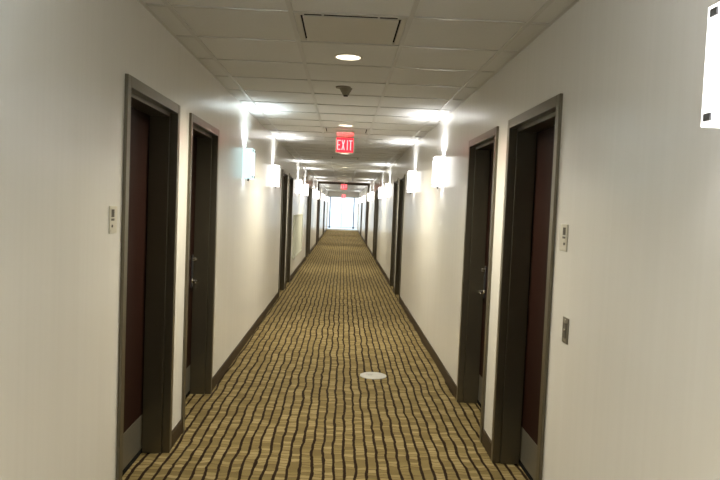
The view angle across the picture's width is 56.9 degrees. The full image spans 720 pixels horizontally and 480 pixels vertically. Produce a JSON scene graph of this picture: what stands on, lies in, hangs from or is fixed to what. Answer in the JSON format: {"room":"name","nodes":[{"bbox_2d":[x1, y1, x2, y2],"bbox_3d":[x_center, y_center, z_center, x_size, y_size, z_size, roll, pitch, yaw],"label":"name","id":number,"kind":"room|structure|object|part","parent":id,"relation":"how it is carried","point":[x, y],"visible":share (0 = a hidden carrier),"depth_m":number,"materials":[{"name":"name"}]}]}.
{"room":"hotel corridor","nodes":[
{"label":"hotel corridor","id":0,"kind":"room"},
{"bbox_2d":[0,0,327,479],"bbox_3d":[-1.710,-0.844,20.848,0.260,2.660,46.600,2,3,-2],"label":"wall","id":1,"kind":"structure","parent":0,"point":[64,64],"depth_m":2.71,"materials":[{"name":"white paint"}]},
{"bbox_2d":[109,206,116,233],"bbox_3d":[-1.120,-0.092,3.017,0.009,0.124,0.094,2,3,-2],"label":"room sign","id":2,"kind":"object","parent":1,"relation":"attached to","point":[112,209],"visible":1,"depth_m":3.01,"materials":[{"name":"beige plastic"}]},
{"bbox_2d":[116,73,180,479],"bbox_3d":[-1.255,0.272,3.660,0.229,2.168,1.000,2,3,-2],"label":"door","id":3,"kind":"structure","parent":1,"relation":"in","point":[151,142],"depth_m":4.06,"materials":[{"name":"brown wood"}]},
{"bbox_3d":[-1.350,1.214,3.705,0.002,0.213,0.872,2,3,-2],"label":"kick plate","id":4,"kind":"part","parent":3,"relation":"part of","materials":[{"name":"metal"}]},
{"bbox_2d":[181,113,219,433],"bbox_3d":[-1.288,0.207,4.961,0.229,2.168,1.000,2,3,-2],"label":"door","id":5,"kind":"structure","parent":1,"relation":"in","point":[203,146],"depth_m":5.38,"materials":[{"name":"brown wood"}]},
{"bbox_3d":[-1.382,1.148,5.006,0.002,0.213,0.872,2,3,-2],"label":"kick plate","id":6,"kind":"part","parent":5,"relation":"part of","materials":[{"name":"metal"}]},
{"bbox_2d":[171,228,326,448],"bbox_3d":[-1.625,0.443,20.815,0.010,0.102,46.400,2,3,-2],"label":"baseboard","id":7,"kind":"structure","parent":1,"relation":"attached to","point":[177,431],"depth_m":6.84,"materials":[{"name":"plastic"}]},
{"bbox_2d":[242,148,255,180],"bbox_3d":[-1.150,-0.776,6.873,0.106,0.332,0.220,2,3,-2],"label":"wall sconce","id":8,"kind":"object","parent":1,"relation":"attached to","point":[248,168],"visible":1,"depth_m":6.76,"materials":[{"name":"white glass"}]},
{"bbox_2d":[271,165,280,187],"bbox_3d":[-1.219,-0.916,9.638,0.106,0.332,0.220,2,3,-2],"label":"wall sconce","id":9,"kind":"object","parent":1,"relation":"attached to","point":[275,168],"visible":1,"depth_m":9.53,"materials":[{"name":"white glass"}]},
{"bbox_2d":[278,169,287,291],"bbox_3d":[-1.458,-0.135,11.717,0.229,2.168,1.000,2,3,-2],"label":"door","id":10,"kind":"structure","parent":1,"relation":"in","point":[284,173],"depth_m":12.15,"materials":[{"name":"brown wood"}]},
{"bbox_2d":[285,173,293,287],"bbox_3d":[-1.491,-0.201,13.018,0.229,2.168,1.000,2,3,-2],"label":"door","id":11,"kind":"structure","parent":1,"relation":"in","point":[291,177],"depth_m":13.45,"materials":[{"name":"brown wood"}]},
{"bbox_2d":[292,214,302,258],"bbox_3d":[-1.453,-0.132,15.582,0.024,0.940,2.860,2,3,-2],"label":"wall panel","id":12,"kind":"object","parent":1,"relation":"attached to","point":[298,219],"visible":0.99,"depth_m":15.30,"materials":[{"name":"paint"}]},
{"bbox_2d":[297,180,302,194],"bbox_3d":[-1.353,-1.184,14.930,0.106,0.332,0.220,2,3,-2],"label":"wall sconce","id":13,"kind":"object","parent":1,"relation":"attached to","point":[299,182],"visible":1,"depth_m":14.82,"materials":[{"name":"white glass"}]},
{"bbox_2d":[304,184,308,196],"bbox_3d":[-1.423,-1.323,17.695,0.106,0.332,0.220,2,3,-2],"label":"wall sconce","id":14,"kind":"object","parent":1,"relation":"attached to","point":[306,190],"visible":1,"depth_m":17.59,"materials":[{"name":"white glass"}]},
{"bbox_2d":[305,186,309,256],"bbox_3d":[-1.661,-0.542,19.774,0.229,2.168,1.000,2,3,-2],"label":"door","id":15,"kind":"structure","parent":1,"relation":"in","point":[308,197],"depth_m":20.21,"materials":[{"name":"brown wood"}]},
{"bbox_2d":[308,186,311,253],"bbox_3d":[-1.694,-0.608,21.075,0.229,2.168,1.000,2,3,-2],"label":"door","id":16,"kind":"structure","parent":1,"relation":"in","point":[310,205],"depth_m":21.50,"materials":[{"name":"brown wood"}]},
{"bbox_2d":[313,189,316,197],"bbox_3d":[-1.556,-1.591,22.987,0.106,0.332,0.220,2,3,-2],"label":"wall sconce","id":17,"kind":"object","parent":1,"relation":"attached to","point":[315,190],"visible":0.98,"depth_m":22.88,"materials":[{"name":"white glass"}]},
{"bbox_2d":[318,192,320,240],"bbox_3d":[-1.897,-1.016,29.132,0.229,2.168,1.000,2,3,-2],"label":"door","id":18,"kind":"structure","parent":1,"relation":"in","point":[320,192],"depth_m":29.57,"materials":[{"name":"brown wood"}]},
{"bbox_2d":[122,230,528,479],"bbox_3d":[-0.601,0.554,20.946,2.551,0.050,46.600,2,3,-2],"label":"floor","id":19,"kind":"structure","parent":0,"point":[295,403],"depth_m":5.33,"materials":[{"name":"carpet"}]},
{"bbox_2d":[360,372,385,378],"bbox_3d":[0.124,1.280,6.278,0.252,0.010,0.252,2,3,-2],"label":"floor plate","id":20,"kind":"object","parent":19,"relation":"on","point":[368,375],"visible":1,"depth_m":6.25,"materials":[{"name":"metal"}]},
{"bbox_2d":[327,191,358,230],"bbox_3d":[-1.130,-1.970,44.042,2.071,2.660,0.200,2,3,-2],"label":"wall","id":21,"kind":"structure","parent":0,"point":[330,193],"depth_m":43.90,"materials":[{"name":"white paint"}]},
{"bbox_2d":[327,196,358,229],"bbox_3d":[-1.137,-1.772,43.987,2.020,2.170,0.130,2,3,-2],"label":"window","id":22,"kind":"structure","parent":21,"relation":"in","point":[328,196],"depth_m":43.98,"materials":[{"name":"metal"}]},
{"bbox_2d":[142,0,574,191],"bbox_3d":[-0.489,-2.147,20.712,2.071,0.247,46.400,2,3,-2],"label":"ceiling","id":23,"kind":"structure","parent":0,"point":[204,22],"depth_m":4.45,"materials":[{"name":"tile"}]},
{"bbox_2d":[336,85,351,96],"bbox_3d":[-0.131,-1.213,5.435,0.138,0.078,0.126,2,3,-2],"label":"smoke detector","id":24,"kind":"object","parent":23,"relation":"attached to","point":[345,90],"visible":1,"depth_m":5.41,"materials":[{"name":"plastic"}]},
{"bbox_2d":[341,182,346,189],"bbox_3d":[-0.637,-2.162,26.527,0.255,0.298,0.080,2,3,-2],"label":"exit sign","id":25,"kind":"object","parent":23,"relation":"hanging from","point":[343,186],"visible":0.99,"depth_m":26.49,"materials":[{"name":"red plastic"}]},
{"bbox_2d":[335,130,353,153],"bbox_3d":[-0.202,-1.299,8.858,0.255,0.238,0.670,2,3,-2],"label":"exit sign","id":26,"kind":"object","parent":23,"relation":"hanging from","point":[344,139],"visible":1,"depth_m":9.12,"materials":[{"name":"red plastic"}]},
{"bbox_2d":[331,157,359,159],"bbox_3d":[-0.296,-1.729,13.414,0.586,0.158,0.586,2,3,-2],"label":"ceiling vent","id":27,"kind":"object","parent":23,"relation":"in","point":[331,157],"visible":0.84,"depth_m":13.43,"materials":[{"name":"white metal"}]},
{"bbox_2d":[338,124,353,126],"bbox_3d":[-0.169,-1.377,7.991,0.192,0.006,0.192,2,3,-2],"label":"recessed light","id":28,"kind":"object","parent":23,"relation":"in","point":[344,125],"visible":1,"depth_m":7.97,"materials":[{"name":"white"}]},
{"bbox_2d":[323,127,369,133],"bbox_3d":[-0.173,-1.483,8.541,0.586,0.158,0.586,2,3,-2],"label":"ceiling vent","id":29,"kind":"object","parent":23,"relation":"in","point":[333,130],"visible":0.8,"depth_m":8.49,"materials":[{"name":"white metal"}]},
{"bbox_2d":[334,53,362,60],"bbox_3d":[-0.077,-1.192,4.337,0.192,0.006,0.192,2,3,-2],"label":"recessed light","id":30,"kind":"object","parent":23,"relation":"in","point":[347,57],"visible":1,"depth_m":4.33,"materials":[{"name":"white glass"}]},
{"bbox_2d":[294,13,406,44],"bbox_3d":[-0.050,-1.236,3.669,0.586,0.158,0.586,2,3,-2],"label":"ceiling vent","id":31,"kind":"object","parent":23,"relation":"in","point":[311,27],"visible":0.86,"depth_m":3.66,"materials":[{"name":"metal"}]},
{"bbox_2d":[138,0,579,191],"bbox_3d":[-0.494,-2.020,20.719,2.071,0.007,46.400,2,3,-2],"label":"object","id":32,"kind":"structure","parent":23,"relation":"attached to","point":[167,4],"depth_m":4.59,"materials":[{"name":"white metal"}]},
{"bbox_2d":[358,0,719,479],"bbox_3d":[0.618,-0.753,20.911,0.260,2.660,46.600,2,3,-2],"label":"wall","id":33,"kind":"structure","parent":0,"point":[633,393],"depth_m":2.52,"materials":[{"name":"white paint"}]},
{"bbox_2d":[316,181,369,246],"bbox_3d":[-0.701,-1.052,26.942,2.071,2.555,0.140,2,3,-2],"label":"trim","id":34,"kind":"structure","parent":33,"relation":"attached to","point":[319,182],"depth_m":26.84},
{"bbox_2d":[364,194,366,242],"bbox_3d":[0.368,-0.926,29.194,0.229,2.168,1.000,2,3,-2],"label":"door","id":35,"kind":"structure","parent":33,"relation":"in","point":[366,194],"depth_m":29.61,"materials":[{"name":"brown wood"}]},
{"bbox_2d":[372,189,376,255],"bbox_3d":[0.571,-0.519,21.137,0.229,2.168,1.000,2,3,-2],"label":"door","id":36,"kind":"structure","parent":33,"relation":"in","point":[376,189],"depth_m":21.56,"materials":[{"name":"brown wood"}]},
{"bbox_2d":[374,189,378,259],"bbox_3d":[0.604,-0.453,19.836,0.229,2.168,1.000,2,3,-2],"label":"door","id":37,"kind":"structure","parent":33,"relation":"in","point":[377,202],"depth_m":20.27,"materials":[{"name":"brown wood"}]},
{"bbox_2d":[378,187,382,198],"bbox_3d":[0.540,-1.246,17.749,0.106,0.332,0.220,2,3,-2],"label":"wall sconce","id":38,"kind":"object","parent":33,"relation":"attached to","point":[380,189],"visible":1,"depth_m":17.64,"materials":[{"name":"white glass"}]},
{"bbox_2d":[384,183,389,197],"bbox_3d":[0.610,-1.107,14.983,0.106,0.332,0.220,2,3,-2],"label":"wall sconce","id":39,"kind":"object","parent":33,"relation":"attached to","point":[387,185],"visible":1,"depth_m":14.88,"materials":[{"name":"white glass"}]},
{"bbox_2d":[389,178,398,288],"bbox_3d":[0.774,-0.112,13.080,0.229,2.168,1.000,2,3,-2],"label":"door","id":40,"kind":"structure","parent":33,"relation":"in","point":[396,181],"depth_m":13.51,"materials":[{"name":"brown wood"}]},
{"bbox_2d":[394,174,404,295],"bbox_3d":[0.807,-0.046,11.779,0.229,2.168,1.000,2,3,-2],"label":"door","id":41,"kind":"structure","parent":33,"relation":"in","point":[402,178],"depth_m":12.21,"materials":[{"name":"brown wood"}]},
{"bbox_2d":[406,171,415,193],"bbox_3d":[0.743,-0.839,9.692,0.106,0.332,0.220,2,3,-2],"label":"wall sconce","id":42,"kind":"object","parent":33,"relation":"attached to","point":[410,174],"visible":1,"depth_m":9.58,"materials":[{"name":"white glass"}]},
{"bbox_2d":[358,231,491,457],"bbox_3d":[0.434,0.524,20.871,0.010,0.102,46.400,2,3,-2],"label":"baseboard","id":43,"kind":"structure","parent":33,"relation":"attached to","point":[486,441],"depth_m":6.89,"materials":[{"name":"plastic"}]},
{"bbox_2d":[431,156,444,188],"bbox_3d":[0.813,-0.699,6.926,0.106,0.332,0.220,2,3,-2],"label":"wall sconce","id":44,"kind":"object","parent":33,"relation":"attached to","point":[438,165],"visible":1,"depth_m":6.82,"materials":[{"name":"white glass"}]},
{"bbox_2d":[456,126,498,442],"bbox_3d":[0.978,0.296,5.022,0.229,2.168,1.000,2,3,-2],"label":"door","id":45,"kind":"structure","parent":33,"relation":"in","point":[482,149],"depth_m":5.45,"materials":[{"name":"brown wood"}]},
{"bbox_3d":[0.995,1.241,5.071,0.002,0.213,0.872,2,3,-2],"label":"kick plate","id":46,"kind":"part","parent":45,"relation":"part of","materials":[{"name":"metal"}]},
{"bbox_2d":[491,93,562,479],"bbox_3d":[1.010,0.361,3.722,0.229,2.168,1.000,2,3,-2],"label":"door","id":47,"kind":"structure","parent":33,"relation":"in","point":[534,135],"depth_m":4.12,"materials":[{"name":"brown wood"}]},
{"bbox_3d":[1.028,1.307,3.770,0.002,0.213,0.872,2,3,-2],"label":"kick plate","id":48,"kind":"part","parent":47,"relation":"part of","materials":[{"name":"metal"}]},
{"bbox_2d":[559,224,567,251],"bbox_3d":[0.940,-0.011,3.068,0.009,0.124,0.094,2,3,-2],"label":"room sign","id":49,"kind":"object","parent":33,"relation":"attached to","point":[564,227],"visible":1,"depth_m":3.06,"materials":[{"name":"beige plastic"}]},
{"bbox_2d":[562,316,568,344],"bbox_3d":[0.923,0.408,2.999,0.013,0.116,0.072,2,3,-2],"label":"light switch","id":50,"kind":"object","parent":33,"relation":"attached to","point":[565,328],"visible":1,"depth_m":2.98,"materials":[{"name":"metal"}]},
{"bbox_2d":[701,2,719,127],"bbox_3d":[0.947,-0.431,1.625,0.106,0.332,0.220,2,3,-2],"label":"wall sconce","id":51,"kind":"object","parent":33,"relation":"attached to","point":[710,116],"visible":1,"depth_m":1.69,"materials":[{"name":"white glass"}]},
{"label":"outside","id":52,"kind":"structure","parent":0,"visible":0},
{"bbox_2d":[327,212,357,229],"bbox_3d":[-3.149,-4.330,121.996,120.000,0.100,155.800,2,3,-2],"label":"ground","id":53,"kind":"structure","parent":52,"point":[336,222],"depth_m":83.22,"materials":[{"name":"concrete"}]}
]}

